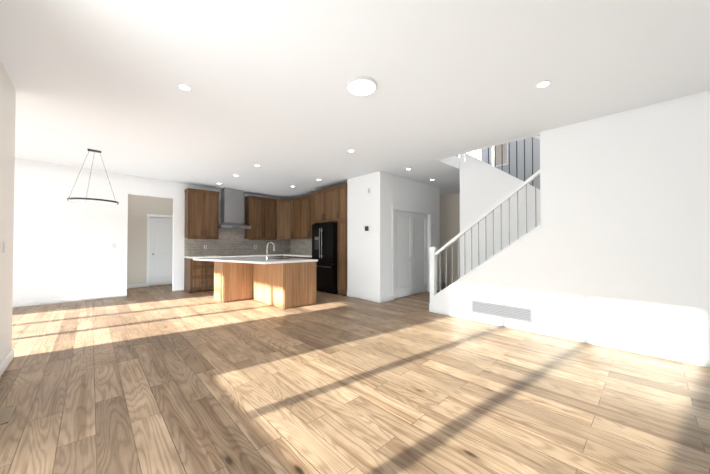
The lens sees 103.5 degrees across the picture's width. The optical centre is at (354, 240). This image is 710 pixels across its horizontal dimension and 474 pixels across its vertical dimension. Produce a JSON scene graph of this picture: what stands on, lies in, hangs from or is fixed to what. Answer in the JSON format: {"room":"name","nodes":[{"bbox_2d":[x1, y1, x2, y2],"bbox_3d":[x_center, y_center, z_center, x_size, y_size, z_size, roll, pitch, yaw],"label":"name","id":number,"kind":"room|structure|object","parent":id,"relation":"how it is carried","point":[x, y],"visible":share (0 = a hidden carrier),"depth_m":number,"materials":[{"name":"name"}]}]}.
{"room":"empty living room","nodes":[
{"label":"empty living room","id":0,"kind":"room"},
{"bbox_2d":[0,59,15,363],"bbox_3d":[-1.474,-0.286,0.524,0.200,3.060,6.800,1,-1,-43],"label":"wall","id":1,"kind":"structure","parent":0,"point":[7,125],"depth_m":2.80,"materials":[{"name":"white paint"}]},
{"bbox_2d":[3,241,5,252],"bbox_3d":[-3.418,0.061,2.729,0.009,0.115,0.070,1,-1,-43],"label":"light switch","id":2,"kind":"object","parent":1,"relation":"attached to","point":[4,242],"depth_m":2.72,"materials":[{"name":"white plastic"}]},
{"bbox_2d":[0,153,709,376],"bbox_3d":[-1.552,-0.312,4.235,10.284,3.204,11.900,1,-1,-43],"label":"baseboard","id":3,"kind":"structure","parent":1,"relation":"attached to","point":[639,349],"depth_m":4.48,"materials":[{"name":"white paint"}]},
{"bbox_2d":[13,158,283,301],"bbox_3d":[-5.363,-0.208,6.837,8.720,3.060,0.120,1,-1,-43],"label":"wall","id":4,"kind":"structure","parent":0,"point":[62,247],"depth_m":6.09,"materials":[{"name":"white paint"}]},
{"bbox_2d":[184,188,219,238],"bbox_3d":[-4.175,-0.723,7.639,0.760,1.290,0.345,1,-1,-43],"label":"upper cabinet","id":5,"kind":"object","parent":4,"relation":"attached to","point":[201,207],"depth_m":7.47,"materials":[{"name":"brown wood"}]},
{"bbox_2d":[219,188,250,228],"bbox_3d":[-3.534,-0.933,8.136,0.830,1.154,0.491,1,-1,-43],"label":"range hood","id":6,"kind":"object","parent":4,"relation":"attached to","point":[232,208],"visible":0.88,"depth_m":8.06,"materials":[{"name":"silver metal"}]},
{"bbox_2d":[184,228,289,255],"bbox_3d":[-3.404,0.034,8.598,3.210,0.780,0.009,1,-1,-43],"label":"tile backsplash","id":7,"kind":"structure","parent":4,"relation":"attached to","point":[231,242],"depth_m":8.36,"materials":[{"name":"grey tile"}]},
{"bbox_2d":[244,195,275,238],"bbox_3d":[-2.918,-0.709,8.794,0.954,1.290,0.393,1,-1,-43],"label":"upper cabinet","id":8,"kind":"object","parent":4,"relation":"attached to","point":[266,218],"depth_m":8.61,"materials":[{"name":"brown wood"}]},
{"bbox_2d":[276,199,291,238],"bbox_3d":[-2.255,-0.704,9.170,0.757,1.290,0.757,1,-1,-43],"label":"upper cabinet","id":9,"kind":"object","parent":4,"relation":"attached to","point":[283,206],"depth_m":8.97,"materials":[{"name":"brown wood"}]},
{"bbox_2d":[290,239,311,253],"bbox_3d":[-1.489,0.183,8.904,0.003,0.490,2.130,1,-1,-43],"label":"tile backsplash","id":10,"kind":"structure","parent":4,"relation":"attached to","point":[297,246],"depth_m":9.21,"materials":[{"name":"grey tile"}]},
{"bbox_2d":[127,194,171,284],"bbox_3d":[-6.071,-0.190,8.300,2.140,3.060,0.220,1,-1,-43],"label":"wall","id":11,"kind":"structure","parent":0,"point":[140,208],"depth_m":8.03,"materials":[{"name":"beige paint"}]},
{"bbox_2d":[149,217,172,285],"bbox_3d":[-5.732,0.317,8.474,0.790,2.028,0.105,1,-1,-43],"label":"hall door","id":12,"kind":"structure","parent":11,"relation":"in","point":[160,268],"depth_m":8.40,"materials":[{"name":"white paint"}]},
{"bbox_2d":[0,283,709,473],"bbox_3d":[-1.322,1.325,4.638,12.400,0.060,13.000,1,-1,-43],"label":"floor","id":13,"kind":"structure","parent":0,"point":[161,379],"depth_m":2.31,"materials":[{"name":"brown wood"}]},
{"bbox_2d":[0,404,16,424],"bbox_3d":[-2.550,1.258,2.007,0.120,0.008,0.300,1,-1,-43],"label":"floor vent","id":14,"kind":"object","parent":13,"relation":"in","point":[6,412],"visible":0.96,"depth_m":2.04,"materials":[{"name":"beige wood"}]},
{"bbox_2d":[184,259,213,292],"bbox_3d":[-4.083,0.891,7.520,0.758,0.880,0.615,1,-1,-43],"label":"base cabinet","id":15,"kind":"object","parent":13,"relation":"on","point":[198,275],"depth_m":7.23,"materials":[{"name":"brown wood"}]},
{"bbox_2d":[184,255,223,258],"bbox_3d":[-3.190,0.475,8.363,3.206,0.107,0.625,1,-1,-43],"label":"countertop","id":16,"kind":"structure","parent":15,"relation":"on","point":[213,256],"depth_m":7.32,"materials":[{"name":"white stone"}]},
{"bbox_2d":[224,255,255,256],"bbox_3d":[-3.525,0.897,8.048,1.051,0.880,0.615,1,-1,-43],"label":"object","id":17,"kind":"object","parent":13,"relation":"on","point":[224,255],"depth_m":7.92,"materials":[{"name":"white stone"}]},
{"bbox_2d":[214,262,315,308],"bbox_3d":[-1.990,0.874,6.117,1.436,0.880,2.044,1,-1,-43],"label":"kitchen island","id":18,"kind":"object","parent":13,"relation":"on","point":[284,282],"depth_m":5.78,"materials":[{"name":"brown wood"}]},
{"bbox_2d":[193,258,316,265],"bbox_3d":[-2.212,0.413,6.072,1.780,0.040,2.310,1,-1,-43],"label":"island countertop","id":19,"kind":"structure","parent":18,"relation":"on","point":[220,261],"depth_m":5.86,"materials":[{"name":"white stone"}]},
{"bbox_2d":[256,255,279,256],"bbox_3d":[-2.818,0.906,8.716,1.020,0.880,0.615,1,-1,-43],"label":"countertop","id":20,"kind":"structure","parent":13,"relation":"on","point":[256,255],"depth_m":8.55,"materials":[{"name":"white stone"}]},
{"bbox_2d":[280,255,295,257],"bbox_3d":[-1.839,0.906,8.783,0.658,0.880,0.672,1,-1,-43],"label":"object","id":21,"kind":"structure","parent":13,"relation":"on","point":[289,256],"depth_m":8.58,"materials":[{"name":"white stone"}]},
{"bbox_2d":[304,255,311,258],"bbox_3d":[-1.507,0.476,8.471,0.611,0.107,1.530,1,-1,-43],"label":"countertop","id":22,"kind":"structure","parent":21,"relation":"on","point":[305,256],"depth_m":7.89,"materials":[{"name":"white stone"}]},
{"bbox_2d":[312,222,337,293],"bbox_3d":[-0.614,0.439,7.409,0.760,1.780,0.920,1,-1,-43],"label":"fridge","id":23,"kind":"object","parent":13,"relation":"on","point":[324,244],"visible":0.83,"depth_m":7.08,"materials":[{"name":"black metal"}]},
{"bbox_2d":[336,183,346,295],"bbox_3d":[-0.105,-0.026,7.005,0.595,2.700,0.335,1,-1,-43],"label":"tall cabinet","id":24,"kind":"object","parent":13,"relation":"on","point":[341,190],"depth_m":6.81,"materials":[{"name":"brown wood"}]},
{"bbox_2d":[0,0,709,198],"bbox_3d":[-1.181,-1.808,4.673,11.800,0.606,12.400,1,-1,-43],"label":"ceiling","id":25,"kind":"structure","parent":0,"point":[276,100],"depth_m":2.75,"materials":[{"name":"white paint"}]},
{"bbox_2d":[67,149,118,204],"bbox_3d":[-4.638,-1.151,4.975,0.670,0.928,0.670,1,-1,-43],"label":"ring pendant light","id":26,"kind":"object","parent":25,"relation":"hanging from","point":[115,201],"visible":1,"depth_m":4.97,"materials":[{"name":"grey metal"}]},
{"bbox_2d":[178,83,190,90],"label":"ceiling lights","id":27,"kind":"object","parent":25,"relation":"attached to","point":[182,86],"depth_m":2.94,"materials":[{"name":"white plastic"}]},
{"bbox_2d":[347,76,376,95],"label":"ceiling lights","id":28,"kind":"object","parent":25,"relation":"attached to","point":[361,85],"depth_m":2.80,"materials":[{"name":"white plastic"}]},
{"bbox_2d":[536,80,550,87],"label":"ceiling lights","id":29,"kind":"object","parent":25,"relation":"attached to","point":[544,83],"depth_m":2.77,"materials":[{"name":"white plastic"}]},
{"bbox_2d":[347,172,374,296],"bbox_3d":[0.168,-0.083,6.414,0.120,2.800,0.890,1,-1,-43],"label":"wall","id":30,"kind":"structure","parent":0,"point":[369,262],"depth_m":6.36,"materials":[{"name":"white paint"}]},
{"bbox_2d":[292,197,299,238],"bbox_3d":[-1.735,-0.707,8.885,0.393,1.290,0.603,1,-1,-43],"label":"upper cabinet","id":31,"kind":"object","parent":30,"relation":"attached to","point":[295,202],"depth_m":8.80,"materials":[{"name":"brown wood"}]},
{"bbox_2d":[300,195,321,238],"bbox_3d":[-1.240,-0.714,8.397,0.345,1.290,1.035,1,-1,-43],"label":"upper cabinet","id":32,"kind":"object","parent":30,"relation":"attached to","point":[306,223],"depth_m":8.39,"materials":[{"name":"brown wood"}]},
{"bbox_2d":[312,187,335,222],"bbox_3d":[-0.570,-0.930,7.508,0.595,0.880,1.142,1,-1,-43],"label":"upper cabinet","id":33,"kind":"object","parent":30,"relation":"attached to","point":[324,200],"depth_m":7.32,"materials":[{"name":"brown wood"}]},
{"bbox_2d":[375,171,438,297],"bbox_3d":[1.378,-0.078,6.822,2.440,2.800,0.120,1,-1,-43],"label":"wall","id":34,"kind":"structure","parent":0,"point":[390,190],"depth_m":6.17,"materials":[{"name":"white paint"}]},
{"bbox_2d":[394,210,427,298],"bbox_3d":[1.366,0.310,6.822,1.474,2.000,0.080,1,-1,-43],"label":"sliding doors","id":35,"kind":"structure","parent":34,"relation":"in","point":[410,254],"depth_m":6.75,"materials":[{"name":"white paint"}]},
{"bbox_2d":[440,193,459,283],"bbox_3d":[3.064,-0.055,8.662,0.120,2.800,3.200,1,-1,-43],"label":"wall","id":36,"kind":"structure","parent":0,"point":[449,217],"depth_m":8.69,"materials":[{"name":"beige paint"}]},
{"bbox_2d":[456,143,506,165],"bbox_3d":[2.823,-2.883,6.433,3.580,2.800,0.240,1,-1,-43],"label":"wall","id":37,"kind":"structure","parent":0,"point":[498,154],"depth_m":7.06,"materials":[{"name":"grey paint"}]},
{"bbox_2d":[459,153,540,277],"bbox_3d":[2.847,-0.286,5.141,0.115,3.175,1.864,1,-1,-43],"label":"wall","id":38,"kind":"structure","parent":0,"point":[484,187],"depth_m":5.37,"materials":[{"name":"white paint"}]},
{"bbox_2d":[483,135,539,188],"bbox_3d":[4.033,-1.495,5.433,0.120,5.600,3.090,1,-1,-43],"label":"wall","id":39,"kind":"structure","parent":0,"point":[528,158],"depth_m":5.88,"materials":[{"name":"grey paint"}]},
{"bbox_2d":[492,143,507,166],"bbox_3d":[3.257,-1.955,6.261,0.070,0.580,0.350,1,-1,-43],"label":"window","id":40,"kind":"structure","parent":39,"relation":"in","point":[493,156],"depth_m":6.35,"materials":[{"name":"white paint"}]},
{"bbox_2d":[434,90,709,356],"bbox_3d":[3.099,-1.520,3.430,0.120,5.600,4.720,1,-1,-43],"label":"wall","id":41,"kind":"structure","parent":0,"point":[620,237],"depth_m":3.29,"materials":[{"name":"white paint"}]},
{"bbox_2d":[471,300,531,322],"bbox_3d":[2.200,1.060,4.254,0.012,0.200,0.860,1,-1,-43],"label":"air vent","id":42,"kind":"object","parent":41,"relation":"in","point":[523,314],"visible":1,"depth_m":4.22,"materials":[{"name":"white metal"}]},
{"bbox_3d":[3.243,-0.224,4.758,1.923,3.040,2.964,1,-1,-43],"label":"stair steps","id":43,"kind":"structure","parent":0,"visible":0},
{"bbox_2d":[429,169,540,311],"bbox_3d":[2.001,0.148,4.555,0.090,2.292,1.764,1,-1,-43],"label":"stair railing","id":44,"kind":"object","parent":43,"relation":"attached to","point":[434,252],"depth_m":4.64,"materials":[{"name":"white paint"}]},
{"bbox_2d":[469,136,539,172],"bbox_3d":[2.883,-1.518,5.124,0.086,2.589,1.958,1,-1,-43],"label":"stair railing","id":45,"kind":"object","parent":43,"relation":"attached to","point":[537,137],"depth_m":5.15,"materials":[{"name":"white paint"}]}
]}

